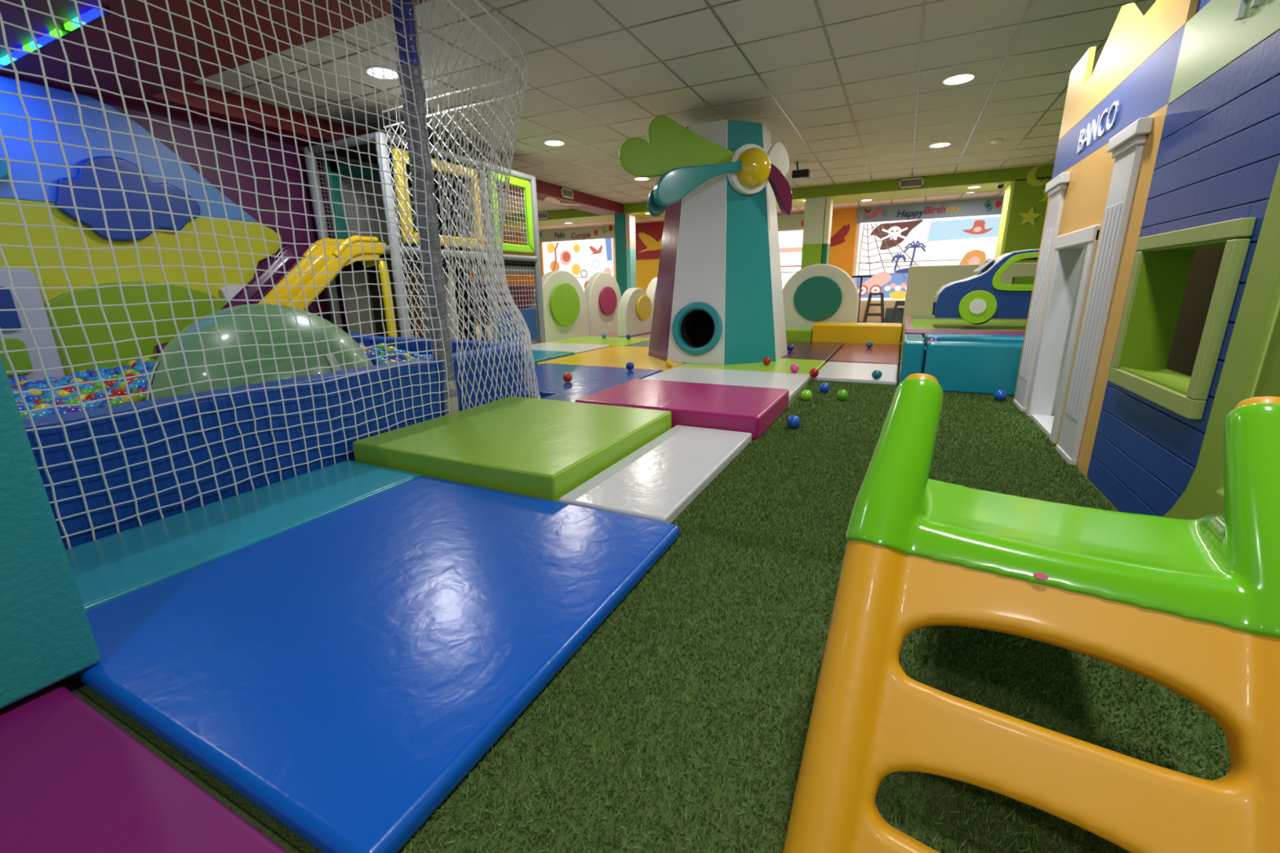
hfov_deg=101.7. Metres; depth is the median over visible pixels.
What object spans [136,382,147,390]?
ball
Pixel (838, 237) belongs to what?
bird emblem
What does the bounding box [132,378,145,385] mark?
ball
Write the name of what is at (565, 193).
air vent
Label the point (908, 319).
mat
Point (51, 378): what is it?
ball
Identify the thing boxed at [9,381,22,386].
ball
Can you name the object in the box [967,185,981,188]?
ceiling light
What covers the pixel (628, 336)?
ball
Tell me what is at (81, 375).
ball
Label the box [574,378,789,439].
mat
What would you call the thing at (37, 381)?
ball
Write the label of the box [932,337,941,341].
ball
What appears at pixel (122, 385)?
ball
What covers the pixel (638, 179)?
diffuser
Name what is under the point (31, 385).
ball
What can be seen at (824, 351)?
mat
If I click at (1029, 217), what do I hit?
star
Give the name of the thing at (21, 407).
ball
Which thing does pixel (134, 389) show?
ball
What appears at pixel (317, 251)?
slide
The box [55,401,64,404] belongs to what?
ball
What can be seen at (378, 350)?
ball
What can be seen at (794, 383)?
mat
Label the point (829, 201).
wall pillar
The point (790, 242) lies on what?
mural
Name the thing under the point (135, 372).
ball
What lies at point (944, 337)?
wall
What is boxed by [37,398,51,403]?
ball
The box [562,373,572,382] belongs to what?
ball
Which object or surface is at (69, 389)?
ball
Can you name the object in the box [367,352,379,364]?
ball
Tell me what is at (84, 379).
ball
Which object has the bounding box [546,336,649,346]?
mat
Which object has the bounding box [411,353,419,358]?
ball
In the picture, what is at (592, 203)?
ceiling beam
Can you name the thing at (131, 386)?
ball
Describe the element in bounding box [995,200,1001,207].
print
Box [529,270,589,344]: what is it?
partition
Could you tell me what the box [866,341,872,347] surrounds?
ball
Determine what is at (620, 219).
wall pillar
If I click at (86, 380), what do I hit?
ball
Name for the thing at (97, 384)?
ball
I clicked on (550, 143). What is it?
diffuser
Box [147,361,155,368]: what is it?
ball
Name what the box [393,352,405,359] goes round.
ball
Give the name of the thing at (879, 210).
print
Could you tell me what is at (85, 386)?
ball
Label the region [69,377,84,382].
ball
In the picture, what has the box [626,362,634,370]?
ball
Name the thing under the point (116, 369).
ball
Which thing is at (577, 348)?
mat
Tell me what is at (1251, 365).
cutout
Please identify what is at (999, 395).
ball
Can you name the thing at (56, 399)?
ball
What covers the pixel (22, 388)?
ball
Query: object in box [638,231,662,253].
bird emblem
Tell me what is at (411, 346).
wall
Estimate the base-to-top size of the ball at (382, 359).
0.084 m
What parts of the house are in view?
panel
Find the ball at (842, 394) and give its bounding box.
[836,389,848,400]
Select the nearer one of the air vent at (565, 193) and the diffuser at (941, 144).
the diffuser at (941, 144)
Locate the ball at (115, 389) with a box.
[110,388,123,392]
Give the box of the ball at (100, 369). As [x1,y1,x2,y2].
[97,367,109,371]
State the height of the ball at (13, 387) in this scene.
0.084 m
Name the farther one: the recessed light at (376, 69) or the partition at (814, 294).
the partition at (814, 294)
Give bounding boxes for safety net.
[0,0,449,548]
[381,0,540,409]
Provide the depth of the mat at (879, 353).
5.82 m
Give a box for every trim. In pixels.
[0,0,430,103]
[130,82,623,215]
[466,164,1053,231]
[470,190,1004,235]
[994,180,1014,259]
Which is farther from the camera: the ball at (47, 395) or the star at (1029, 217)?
the star at (1029, 217)
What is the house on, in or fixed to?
on the floor
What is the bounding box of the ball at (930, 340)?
[925,338,935,346]
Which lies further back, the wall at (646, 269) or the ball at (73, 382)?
the wall at (646, 269)
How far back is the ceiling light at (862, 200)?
9.66 m
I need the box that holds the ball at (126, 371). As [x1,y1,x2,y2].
[124,368,134,375]
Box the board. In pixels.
[900,262,1036,342]
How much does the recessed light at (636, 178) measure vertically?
0.010 m
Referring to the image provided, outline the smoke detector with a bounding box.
[989,137,1003,143]
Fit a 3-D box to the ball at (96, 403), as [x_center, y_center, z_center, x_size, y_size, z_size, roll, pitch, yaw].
[-2.888,-0.107,2.808,0.084,0.084,0.084,6,17,25]
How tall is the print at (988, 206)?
0.130 m
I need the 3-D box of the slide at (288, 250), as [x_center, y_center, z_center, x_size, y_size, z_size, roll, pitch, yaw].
[-3.568,-1.240,4.969,0.502,1.105,1.660,6,17,25]
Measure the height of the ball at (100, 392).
0.084 m
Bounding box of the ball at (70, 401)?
[63,399,83,406]
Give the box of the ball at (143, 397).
[132,392,146,400]
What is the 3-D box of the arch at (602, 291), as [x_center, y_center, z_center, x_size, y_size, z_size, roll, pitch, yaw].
[-0.633,-2.189,9.292,0.185,1.089,1.180,6,17,25]
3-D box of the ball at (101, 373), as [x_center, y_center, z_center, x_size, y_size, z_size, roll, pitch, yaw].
[-4.059,-0.373,3.925,0.084,0.084,0.084,6,17,25]
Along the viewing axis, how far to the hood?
5.33 m
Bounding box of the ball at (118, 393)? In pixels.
[111,389,130,395]
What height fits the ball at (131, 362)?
0.084 m
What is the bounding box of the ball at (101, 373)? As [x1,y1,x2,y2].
[93,371,106,377]
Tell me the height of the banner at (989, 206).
0.310 m
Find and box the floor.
[57,320,1230,852]
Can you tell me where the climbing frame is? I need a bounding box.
[302,131,545,342]
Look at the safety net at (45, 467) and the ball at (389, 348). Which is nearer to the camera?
the safety net at (45, 467)
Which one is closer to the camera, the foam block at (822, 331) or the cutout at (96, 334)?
the cutout at (96, 334)
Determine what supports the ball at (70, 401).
in the balls at (116, 402)
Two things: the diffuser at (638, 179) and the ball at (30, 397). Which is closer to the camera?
the ball at (30, 397)
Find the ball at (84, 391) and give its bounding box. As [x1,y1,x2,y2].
[80,388,92,394]
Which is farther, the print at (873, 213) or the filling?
the print at (873, 213)
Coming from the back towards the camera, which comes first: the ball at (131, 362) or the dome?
the ball at (131, 362)
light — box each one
[364,66,399,79]
[543,139,564,146]
[634,177,649,180]
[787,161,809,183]
[860,199,872,201]
[928,142,951,147]
[942,72,976,84]
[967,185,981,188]
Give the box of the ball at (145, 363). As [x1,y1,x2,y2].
[141,362,149,369]
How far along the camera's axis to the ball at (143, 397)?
2.93 m
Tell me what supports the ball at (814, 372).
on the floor
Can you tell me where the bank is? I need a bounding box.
[1013,0,1198,476]
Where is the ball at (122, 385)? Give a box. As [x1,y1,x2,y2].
[119,380,129,389]
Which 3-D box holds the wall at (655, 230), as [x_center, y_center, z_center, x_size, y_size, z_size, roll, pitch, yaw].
[0.367,-4.705,13.207,1.400,0.860,0.039,6,17,25]
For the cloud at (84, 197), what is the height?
0.635 m
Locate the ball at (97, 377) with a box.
[92,376,107,382]
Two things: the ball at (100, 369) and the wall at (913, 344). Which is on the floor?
the wall at (913, 344)
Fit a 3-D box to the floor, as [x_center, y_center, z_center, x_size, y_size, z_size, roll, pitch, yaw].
[-1.161,-0.882,6.698,20.000,0.120,17.000,6,17,25]
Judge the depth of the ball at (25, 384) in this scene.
3.55 m
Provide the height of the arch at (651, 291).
0.938 m
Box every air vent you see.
[537,211,549,219]
[560,186,573,199]
[898,177,924,188]
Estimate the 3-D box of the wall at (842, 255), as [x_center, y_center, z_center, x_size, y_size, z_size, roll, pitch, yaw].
[0.706,-4.045,13.373,17.000,2.490,0.190,6,17,25]
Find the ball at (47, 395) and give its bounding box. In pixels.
[41,392,61,399]
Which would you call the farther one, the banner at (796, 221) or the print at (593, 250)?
the print at (593, 250)
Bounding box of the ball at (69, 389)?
[61,386,76,392]
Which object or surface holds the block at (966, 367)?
on the floor
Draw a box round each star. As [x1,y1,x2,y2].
[1018,206,1041,226]
[1038,189,1048,202]
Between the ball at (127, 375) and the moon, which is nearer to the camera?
the ball at (127, 375)
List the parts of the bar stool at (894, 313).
leg, seat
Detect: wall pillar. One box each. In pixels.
[614,213,626,296]
[625,213,635,289]
[800,196,826,269]
[822,196,833,264]
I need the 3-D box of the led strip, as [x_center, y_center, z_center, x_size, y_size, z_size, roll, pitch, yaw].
[-3.672,-2.331,3.181,1.790,0.030,0.040,6,17,25]
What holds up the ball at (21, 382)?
in the balls at (116, 402)
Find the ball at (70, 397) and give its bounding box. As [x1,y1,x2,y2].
[63,395,76,399]
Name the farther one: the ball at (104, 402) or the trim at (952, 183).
the trim at (952, 183)
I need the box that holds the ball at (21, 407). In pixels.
[17,404,31,410]
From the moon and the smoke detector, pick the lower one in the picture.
the moon
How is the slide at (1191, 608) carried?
on the floor
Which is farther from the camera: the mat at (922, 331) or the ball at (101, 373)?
the mat at (922, 331)
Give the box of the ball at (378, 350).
[369,346,381,355]
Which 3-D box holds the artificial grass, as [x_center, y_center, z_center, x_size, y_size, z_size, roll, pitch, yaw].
[1.180,0.204,2.237,1.610,0.016,4.474,6,17,25]
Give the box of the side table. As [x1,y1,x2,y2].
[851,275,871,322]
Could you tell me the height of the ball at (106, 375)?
0.084 m
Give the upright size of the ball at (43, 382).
0.084 m
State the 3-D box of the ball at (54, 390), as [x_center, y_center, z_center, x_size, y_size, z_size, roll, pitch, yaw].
[-3.881,-0.210,3.447,0.084,0.084,0.084,6,17,25]
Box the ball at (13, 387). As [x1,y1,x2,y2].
[11,385,26,389]
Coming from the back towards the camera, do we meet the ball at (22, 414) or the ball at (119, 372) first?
the ball at (119, 372)
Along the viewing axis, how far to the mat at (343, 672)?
1.15 m
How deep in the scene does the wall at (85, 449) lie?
1.94 m
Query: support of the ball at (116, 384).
in the balls at (116, 402)
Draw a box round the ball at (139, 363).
[135,360,146,365]
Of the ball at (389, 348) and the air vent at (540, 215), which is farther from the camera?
the air vent at (540, 215)
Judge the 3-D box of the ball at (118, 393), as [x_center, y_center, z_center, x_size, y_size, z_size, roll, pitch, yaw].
[-2.988,-0.170,3.005,0.084,0.084,0.084,6,17,25]
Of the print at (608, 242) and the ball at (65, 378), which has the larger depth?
the print at (608, 242)
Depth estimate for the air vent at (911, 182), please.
8.62 m
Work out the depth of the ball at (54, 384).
3.57 m
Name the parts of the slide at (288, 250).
hand rail, hand rail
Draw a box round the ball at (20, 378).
[10,376,27,381]
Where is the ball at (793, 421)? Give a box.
[786,415,800,428]
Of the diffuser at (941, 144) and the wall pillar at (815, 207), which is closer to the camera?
the diffuser at (941, 144)
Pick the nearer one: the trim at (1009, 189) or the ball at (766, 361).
the ball at (766, 361)
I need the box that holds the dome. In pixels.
[146,303,373,400]
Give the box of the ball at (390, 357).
[382,353,393,359]
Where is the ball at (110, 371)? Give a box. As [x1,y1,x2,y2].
[102,368,117,374]
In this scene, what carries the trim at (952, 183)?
attached to the wall at (1026, 236)
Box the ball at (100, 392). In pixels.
[96,391,112,394]
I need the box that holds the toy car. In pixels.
[932,248,1039,324]
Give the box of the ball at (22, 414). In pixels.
[20,411,33,418]
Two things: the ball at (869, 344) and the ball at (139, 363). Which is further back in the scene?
the ball at (869, 344)
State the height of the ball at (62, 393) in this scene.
0.084 m
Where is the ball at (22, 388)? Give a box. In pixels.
[16,387,27,391]
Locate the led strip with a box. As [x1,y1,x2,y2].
[0,5,111,71]
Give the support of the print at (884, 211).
attached to the banner at (989, 206)
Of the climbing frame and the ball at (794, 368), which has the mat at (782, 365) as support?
the ball at (794, 368)
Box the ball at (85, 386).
[79,384,96,390]
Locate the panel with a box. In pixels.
[0,75,282,303]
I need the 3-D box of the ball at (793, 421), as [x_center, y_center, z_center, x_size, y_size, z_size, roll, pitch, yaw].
[0.877,-0.025,2.977,0.078,0.078,0.078,6,17,25]
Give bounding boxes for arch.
[584,271,621,335]
[617,288,652,337]
[645,277,657,316]
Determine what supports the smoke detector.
attached to the ceiling at (555, 22)
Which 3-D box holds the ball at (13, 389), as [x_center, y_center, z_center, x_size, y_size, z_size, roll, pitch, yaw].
[-4.036,-0.204,3.350,0.084,0.084,0.084,6,17,25]
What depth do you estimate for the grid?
4.42 m
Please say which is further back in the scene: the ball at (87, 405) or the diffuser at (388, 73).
the diffuser at (388, 73)
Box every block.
[0,354,100,709]
[785,327,813,342]
[811,321,902,344]
[923,341,1022,396]
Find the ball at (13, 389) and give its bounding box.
[12,388,19,397]
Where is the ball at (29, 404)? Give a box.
[18,402,36,406]
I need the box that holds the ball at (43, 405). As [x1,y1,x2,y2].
[33,403,52,412]
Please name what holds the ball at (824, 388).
on the floor
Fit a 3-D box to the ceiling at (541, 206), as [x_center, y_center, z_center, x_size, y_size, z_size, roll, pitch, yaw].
[-5.312,-4.674,11.054,8.050,0.100,4.100,6,17,25]
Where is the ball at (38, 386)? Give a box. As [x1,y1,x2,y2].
[31,383,48,389]
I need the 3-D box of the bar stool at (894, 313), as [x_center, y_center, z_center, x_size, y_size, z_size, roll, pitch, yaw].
[5.390,-2.335,10.709,0.451,0.476,0.385,6,17,25]
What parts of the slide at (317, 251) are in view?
hand rail, hand rail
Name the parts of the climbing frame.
post, rail, frame, yellow post, under panel, rail, rail, post, brown post, rail, rail, panel, post, shelf rail, post, panel, panel, post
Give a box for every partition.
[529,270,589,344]
[782,263,858,327]
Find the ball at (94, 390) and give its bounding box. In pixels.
[88,388,102,394]
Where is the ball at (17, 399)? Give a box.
[14,397,26,402]
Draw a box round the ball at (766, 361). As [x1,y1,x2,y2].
[762,357,770,364]
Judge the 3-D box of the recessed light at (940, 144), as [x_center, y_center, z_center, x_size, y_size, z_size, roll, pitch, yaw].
[3.800,-3.567,6.605,0.256,0.010,0.256,6,17,25]
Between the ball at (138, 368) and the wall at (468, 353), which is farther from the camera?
the ball at (138, 368)
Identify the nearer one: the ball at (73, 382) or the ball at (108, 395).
the ball at (108, 395)
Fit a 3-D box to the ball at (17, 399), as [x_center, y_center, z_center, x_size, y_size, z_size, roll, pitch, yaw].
[-3.791,-0.135,3.175,0.084,0.084,0.084,6,17,25]
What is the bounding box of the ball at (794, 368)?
[790,364,799,373]
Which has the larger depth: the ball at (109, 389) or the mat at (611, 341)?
the mat at (611, 341)
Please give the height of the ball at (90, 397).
0.084 m
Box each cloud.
[0,155,8,179]
[53,155,200,240]
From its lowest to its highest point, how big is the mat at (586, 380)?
0.050 m
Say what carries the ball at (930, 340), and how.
on the filling
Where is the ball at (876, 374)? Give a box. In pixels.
[871,369,881,379]
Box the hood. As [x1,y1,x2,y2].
[933,248,1039,302]
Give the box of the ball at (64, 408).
[52,404,73,410]
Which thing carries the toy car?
on the platform
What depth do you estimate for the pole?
2.69 m
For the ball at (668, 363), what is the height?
0.078 m
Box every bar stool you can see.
[862,292,884,323]
[889,300,905,323]
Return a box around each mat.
[0,682,288,852]
[65,460,421,611]
[71,475,679,852]
[352,395,671,502]
[523,342,609,354]
[524,349,574,367]
[525,363,663,401]
[537,346,686,370]
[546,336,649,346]
[558,425,751,524]
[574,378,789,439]
[587,331,650,337]
[627,340,649,346]
[643,366,811,401]
[677,358,825,377]
[781,341,844,364]
[812,361,897,385]
[827,342,900,367]
[904,315,913,331]
[904,328,1025,337]
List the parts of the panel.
bracket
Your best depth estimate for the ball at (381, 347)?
4.07 m
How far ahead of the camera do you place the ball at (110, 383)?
3.68 m
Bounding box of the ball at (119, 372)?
[117,368,128,374]
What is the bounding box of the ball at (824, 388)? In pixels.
[818,382,830,393]
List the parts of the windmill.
blade, blade, edge trim, blade, blade, blade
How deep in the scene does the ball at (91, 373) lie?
3.92 m
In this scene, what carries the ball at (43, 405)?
in the balls at (116, 402)
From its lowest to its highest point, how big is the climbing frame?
2.258 m
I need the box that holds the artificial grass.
[398,379,1231,852]
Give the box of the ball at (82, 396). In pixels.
[74,394,87,399]
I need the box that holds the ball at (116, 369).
[111,366,124,373]
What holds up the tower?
on the floor
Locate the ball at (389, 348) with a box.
[386,346,395,353]
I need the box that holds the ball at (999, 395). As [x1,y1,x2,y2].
[993,390,1007,401]
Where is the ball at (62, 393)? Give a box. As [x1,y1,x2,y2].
[54,390,70,398]
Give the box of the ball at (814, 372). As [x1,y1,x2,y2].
[808,368,818,377]
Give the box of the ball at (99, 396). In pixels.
[93,393,105,399]
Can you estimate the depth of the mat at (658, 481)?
2.15 m
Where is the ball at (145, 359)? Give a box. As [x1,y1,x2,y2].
[139,357,151,361]
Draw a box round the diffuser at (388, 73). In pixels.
[367,67,397,78]
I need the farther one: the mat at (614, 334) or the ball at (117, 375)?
the mat at (614, 334)
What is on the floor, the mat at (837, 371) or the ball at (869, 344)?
the mat at (837, 371)
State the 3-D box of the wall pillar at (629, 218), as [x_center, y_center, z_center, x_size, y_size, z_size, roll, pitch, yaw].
[-0.189,-3.395,11.362,0.095,2.300,0.270,6,17,25]
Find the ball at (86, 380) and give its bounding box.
[82,380,93,385]
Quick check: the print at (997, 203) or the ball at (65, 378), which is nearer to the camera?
the ball at (65, 378)
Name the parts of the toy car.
windshield frame, window trim, seat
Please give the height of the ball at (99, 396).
0.084 m
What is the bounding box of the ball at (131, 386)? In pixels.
[124,383,138,392]
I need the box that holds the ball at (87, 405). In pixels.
[76,403,96,408]
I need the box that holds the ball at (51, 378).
[43,376,57,381]
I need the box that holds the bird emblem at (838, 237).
[830,223,849,246]
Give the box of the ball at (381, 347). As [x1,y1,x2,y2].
[377,342,387,349]
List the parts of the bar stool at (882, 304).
leg, seat, leg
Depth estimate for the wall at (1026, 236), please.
8.08 m
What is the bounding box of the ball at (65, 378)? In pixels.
[59,375,72,381]
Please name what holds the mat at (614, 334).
on the floor
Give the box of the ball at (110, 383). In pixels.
[103,380,117,386]
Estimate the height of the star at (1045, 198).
0.280 m
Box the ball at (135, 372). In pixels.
[128,370,141,375]
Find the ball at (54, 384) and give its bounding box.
[46,382,61,387]
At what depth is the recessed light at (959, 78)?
4.46 m
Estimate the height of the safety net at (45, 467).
2.472 m
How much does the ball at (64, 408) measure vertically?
0.084 m
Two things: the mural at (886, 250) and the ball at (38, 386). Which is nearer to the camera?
the ball at (38, 386)
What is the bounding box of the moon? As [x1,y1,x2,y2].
[1026,164,1048,186]
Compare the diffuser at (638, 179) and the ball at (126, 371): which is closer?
the ball at (126, 371)
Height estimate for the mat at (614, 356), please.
0.045 m
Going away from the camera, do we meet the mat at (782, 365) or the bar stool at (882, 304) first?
the mat at (782, 365)
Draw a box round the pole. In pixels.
[389,0,459,415]
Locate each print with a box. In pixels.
[552,242,558,270]
[589,245,602,254]
[604,238,612,260]
[871,211,876,217]
[876,207,882,213]
[882,209,887,217]
[984,200,990,207]
[986,204,991,211]
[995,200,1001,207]
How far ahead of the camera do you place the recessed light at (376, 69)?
4.15 m
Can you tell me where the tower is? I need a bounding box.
[0,269,65,382]
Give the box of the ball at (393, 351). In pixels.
[389,348,401,353]
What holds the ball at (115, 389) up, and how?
in the balls at (116, 402)
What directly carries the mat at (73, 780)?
on the floor
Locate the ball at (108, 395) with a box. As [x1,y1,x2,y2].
[100,394,115,399]
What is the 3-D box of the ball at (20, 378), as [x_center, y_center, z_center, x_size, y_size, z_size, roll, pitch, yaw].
[-4.340,-0.312,3.647,0.084,0.084,0.084,6,17,25]
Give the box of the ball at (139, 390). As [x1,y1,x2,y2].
[133,389,146,394]
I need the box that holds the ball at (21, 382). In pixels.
[18,380,28,385]
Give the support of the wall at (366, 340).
on the floor
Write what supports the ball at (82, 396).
in the balls at (116, 402)
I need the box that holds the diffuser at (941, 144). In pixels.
[929,142,950,146]
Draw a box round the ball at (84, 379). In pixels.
[82,376,91,381]
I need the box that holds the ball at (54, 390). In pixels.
[43,389,57,395]
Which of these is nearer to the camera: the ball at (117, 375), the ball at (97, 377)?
the ball at (97, 377)
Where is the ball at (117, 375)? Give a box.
[114,374,122,380]
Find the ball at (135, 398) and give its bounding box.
[120,394,142,402]
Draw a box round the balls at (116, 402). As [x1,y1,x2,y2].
[22,354,432,419]
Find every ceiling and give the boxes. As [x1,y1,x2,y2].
[192,0,1155,204]
[463,187,572,217]
[468,190,1004,235]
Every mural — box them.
[542,238,613,292]
[777,230,803,288]
[854,213,1001,300]
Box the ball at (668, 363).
[665,359,673,367]
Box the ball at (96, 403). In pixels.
[93,400,102,407]
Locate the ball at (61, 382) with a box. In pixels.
[55,380,69,385]
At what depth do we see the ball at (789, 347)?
6.16 m
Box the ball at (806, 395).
[800,390,812,400]
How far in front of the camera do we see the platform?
5.89 m
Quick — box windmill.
[618,115,792,364]
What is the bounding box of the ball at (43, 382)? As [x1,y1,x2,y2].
[40,380,53,384]
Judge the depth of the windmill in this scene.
5.10 m
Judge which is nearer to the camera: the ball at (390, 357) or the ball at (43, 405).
the ball at (43, 405)
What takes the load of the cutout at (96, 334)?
attached to the panel
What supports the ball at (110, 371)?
in the balls at (116, 402)
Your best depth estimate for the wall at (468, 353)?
3.23 m
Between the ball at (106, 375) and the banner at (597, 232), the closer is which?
the ball at (106, 375)
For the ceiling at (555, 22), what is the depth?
4.32 m
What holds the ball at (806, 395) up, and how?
on the floor
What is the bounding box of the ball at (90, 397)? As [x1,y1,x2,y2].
[84,393,96,399]
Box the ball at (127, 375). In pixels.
[124,373,138,378]
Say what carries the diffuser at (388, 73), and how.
attached to the recessed light at (376, 69)
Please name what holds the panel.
attached to the wall at (161, 131)
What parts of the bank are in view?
door frame, wall panel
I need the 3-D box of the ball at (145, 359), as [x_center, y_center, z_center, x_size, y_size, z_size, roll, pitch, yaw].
[-4.089,-0.531,4.318,0.084,0.084,0.084,6,17,25]
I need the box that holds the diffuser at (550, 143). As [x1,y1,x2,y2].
[545,140,563,145]
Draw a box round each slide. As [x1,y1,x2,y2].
[155,238,321,355]
[257,235,386,310]
[782,373,1279,852]
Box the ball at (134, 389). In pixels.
[131,386,137,393]
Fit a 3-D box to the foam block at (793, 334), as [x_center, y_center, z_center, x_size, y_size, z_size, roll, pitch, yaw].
[2.187,-1.331,7.588,0.660,0.190,0.500,6,17,25]
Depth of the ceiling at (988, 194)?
10.67 m
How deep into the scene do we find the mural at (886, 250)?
10.80 m
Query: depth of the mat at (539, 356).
5.96 m
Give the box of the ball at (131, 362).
[126,360,137,368]
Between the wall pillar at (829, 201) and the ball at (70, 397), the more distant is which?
the wall pillar at (829, 201)
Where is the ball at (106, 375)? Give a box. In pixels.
[101,373,114,378]
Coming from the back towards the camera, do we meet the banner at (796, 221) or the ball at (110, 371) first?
the banner at (796, 221)
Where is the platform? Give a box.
[899,319,1026,368]
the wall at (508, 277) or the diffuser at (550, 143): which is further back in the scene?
the wall at (508, 277)
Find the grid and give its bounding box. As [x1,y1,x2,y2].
[227,0,1147,203]
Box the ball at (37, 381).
[34,380,44,383]
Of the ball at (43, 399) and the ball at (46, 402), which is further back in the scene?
the ball at (43, 399)
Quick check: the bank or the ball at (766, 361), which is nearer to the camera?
the bank
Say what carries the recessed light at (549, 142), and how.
in the ceiling at (555, 22)
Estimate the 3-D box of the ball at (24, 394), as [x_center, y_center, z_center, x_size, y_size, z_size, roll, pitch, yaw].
[-3.873,-0.172,3.290,0.084,0.084,0.084,6,17,25]
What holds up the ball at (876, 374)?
on the mat at (837, 371)
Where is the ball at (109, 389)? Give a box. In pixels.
[106,387,115,391]
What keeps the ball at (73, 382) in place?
in the balls at (116, 402)
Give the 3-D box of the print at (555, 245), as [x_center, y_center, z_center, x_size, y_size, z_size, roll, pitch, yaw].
[-2.361,-4.762,14.597,0.254,0.756,0.060,6,17,25]
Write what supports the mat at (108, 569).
on the floor
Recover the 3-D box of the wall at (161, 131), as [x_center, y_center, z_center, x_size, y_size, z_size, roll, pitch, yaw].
[-4.777,-1.296,3.397,0.150,2.490,8.300,6,17,25]
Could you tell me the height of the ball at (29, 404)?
0.084 m
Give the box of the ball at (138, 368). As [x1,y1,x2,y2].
[132,365,143,371]
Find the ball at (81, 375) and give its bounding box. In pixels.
[75,371,89,378]
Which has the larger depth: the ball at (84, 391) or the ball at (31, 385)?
the ball at (31, 385)
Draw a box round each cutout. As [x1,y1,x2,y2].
[44,280,226,375]
[1163,161,1279,519]
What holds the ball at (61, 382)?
in the balls at (116, 402)
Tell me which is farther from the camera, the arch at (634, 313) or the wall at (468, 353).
the arch at (634, 313)
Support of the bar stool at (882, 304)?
on the floor
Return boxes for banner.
[521,225,614,243]
[777,213,804,230]
[857,196,1004,222]
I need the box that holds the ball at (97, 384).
[92,382,107,388]
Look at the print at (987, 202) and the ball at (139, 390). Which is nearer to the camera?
the ball at (139, 390)
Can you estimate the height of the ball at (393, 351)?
0.084 m
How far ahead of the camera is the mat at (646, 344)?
7.12 m
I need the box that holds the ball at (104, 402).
[98,398,114,407]
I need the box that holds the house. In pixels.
[1086,0,1279,516]
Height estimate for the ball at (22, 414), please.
0.084 m
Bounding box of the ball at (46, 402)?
[40,401,53,404]
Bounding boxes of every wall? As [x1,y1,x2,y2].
[0,73,348,333]
[22,359,441,549]
[346,333,383,346]
[371,336,501,355]
[419,341,527,416]
[468,207,904,321]
[469,239,519,284]
[635,222,663,259]
[635,258,659,292]
[898,333,924,383]
[924,333,1024,345]
[1003,176,1051,262]
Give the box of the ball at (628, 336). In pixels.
[626,333,631,339]
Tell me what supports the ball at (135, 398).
in the balls at (116, 402)
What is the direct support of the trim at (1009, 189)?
attached to the wall at (1026, 236)
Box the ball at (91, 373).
[88,371,96,377]
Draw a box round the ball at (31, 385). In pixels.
[26,384,35,389]
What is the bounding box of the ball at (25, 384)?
[22,381,37,388]
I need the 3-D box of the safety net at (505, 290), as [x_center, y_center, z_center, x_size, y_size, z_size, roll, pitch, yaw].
[-1.307,-1.564,4.139,0.931,2.459,2.851,-9,17,-27]
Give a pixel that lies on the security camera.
(1000, 185)
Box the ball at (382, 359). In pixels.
[375,357,386,364]
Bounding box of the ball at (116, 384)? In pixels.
[112,381,123,387]
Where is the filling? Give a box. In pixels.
[921,345,926,373]
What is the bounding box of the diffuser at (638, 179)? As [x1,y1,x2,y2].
[635,177,648,180]
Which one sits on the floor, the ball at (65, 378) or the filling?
the filling
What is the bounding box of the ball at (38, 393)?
[26,388,43,395]
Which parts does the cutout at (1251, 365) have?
trunk panel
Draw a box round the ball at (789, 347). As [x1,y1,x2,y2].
[786,344,793,351]
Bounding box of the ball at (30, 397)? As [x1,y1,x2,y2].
[24,395,41,402]
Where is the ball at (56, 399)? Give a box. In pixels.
[49,397,66,403]
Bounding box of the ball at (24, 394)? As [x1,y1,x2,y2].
[16,392,33,398]
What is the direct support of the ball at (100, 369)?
in the balls at (116, 402)
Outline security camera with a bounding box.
[995,182,1005,188]
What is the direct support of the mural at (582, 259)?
attached to the wall at (842, 255)
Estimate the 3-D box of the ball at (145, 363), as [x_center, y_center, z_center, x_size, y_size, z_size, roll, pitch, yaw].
[-3.932,-0.473,4.165,0.084,0.084,0.084,6,17,25]
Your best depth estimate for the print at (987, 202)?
10.07 m
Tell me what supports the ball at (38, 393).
in the balls at (116, 402)
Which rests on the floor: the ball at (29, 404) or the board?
the board
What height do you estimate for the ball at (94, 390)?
0.084 m
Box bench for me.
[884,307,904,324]
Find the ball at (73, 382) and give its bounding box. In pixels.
[67,381,84,387]
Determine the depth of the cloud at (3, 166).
3.63 m
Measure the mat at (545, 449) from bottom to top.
0.132 m
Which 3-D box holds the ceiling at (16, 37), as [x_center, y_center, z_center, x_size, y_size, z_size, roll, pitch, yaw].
[-0.453,-2.179,1.807,8.800,0.290,1.169,6,17,25]
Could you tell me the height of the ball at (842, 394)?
0.078 m

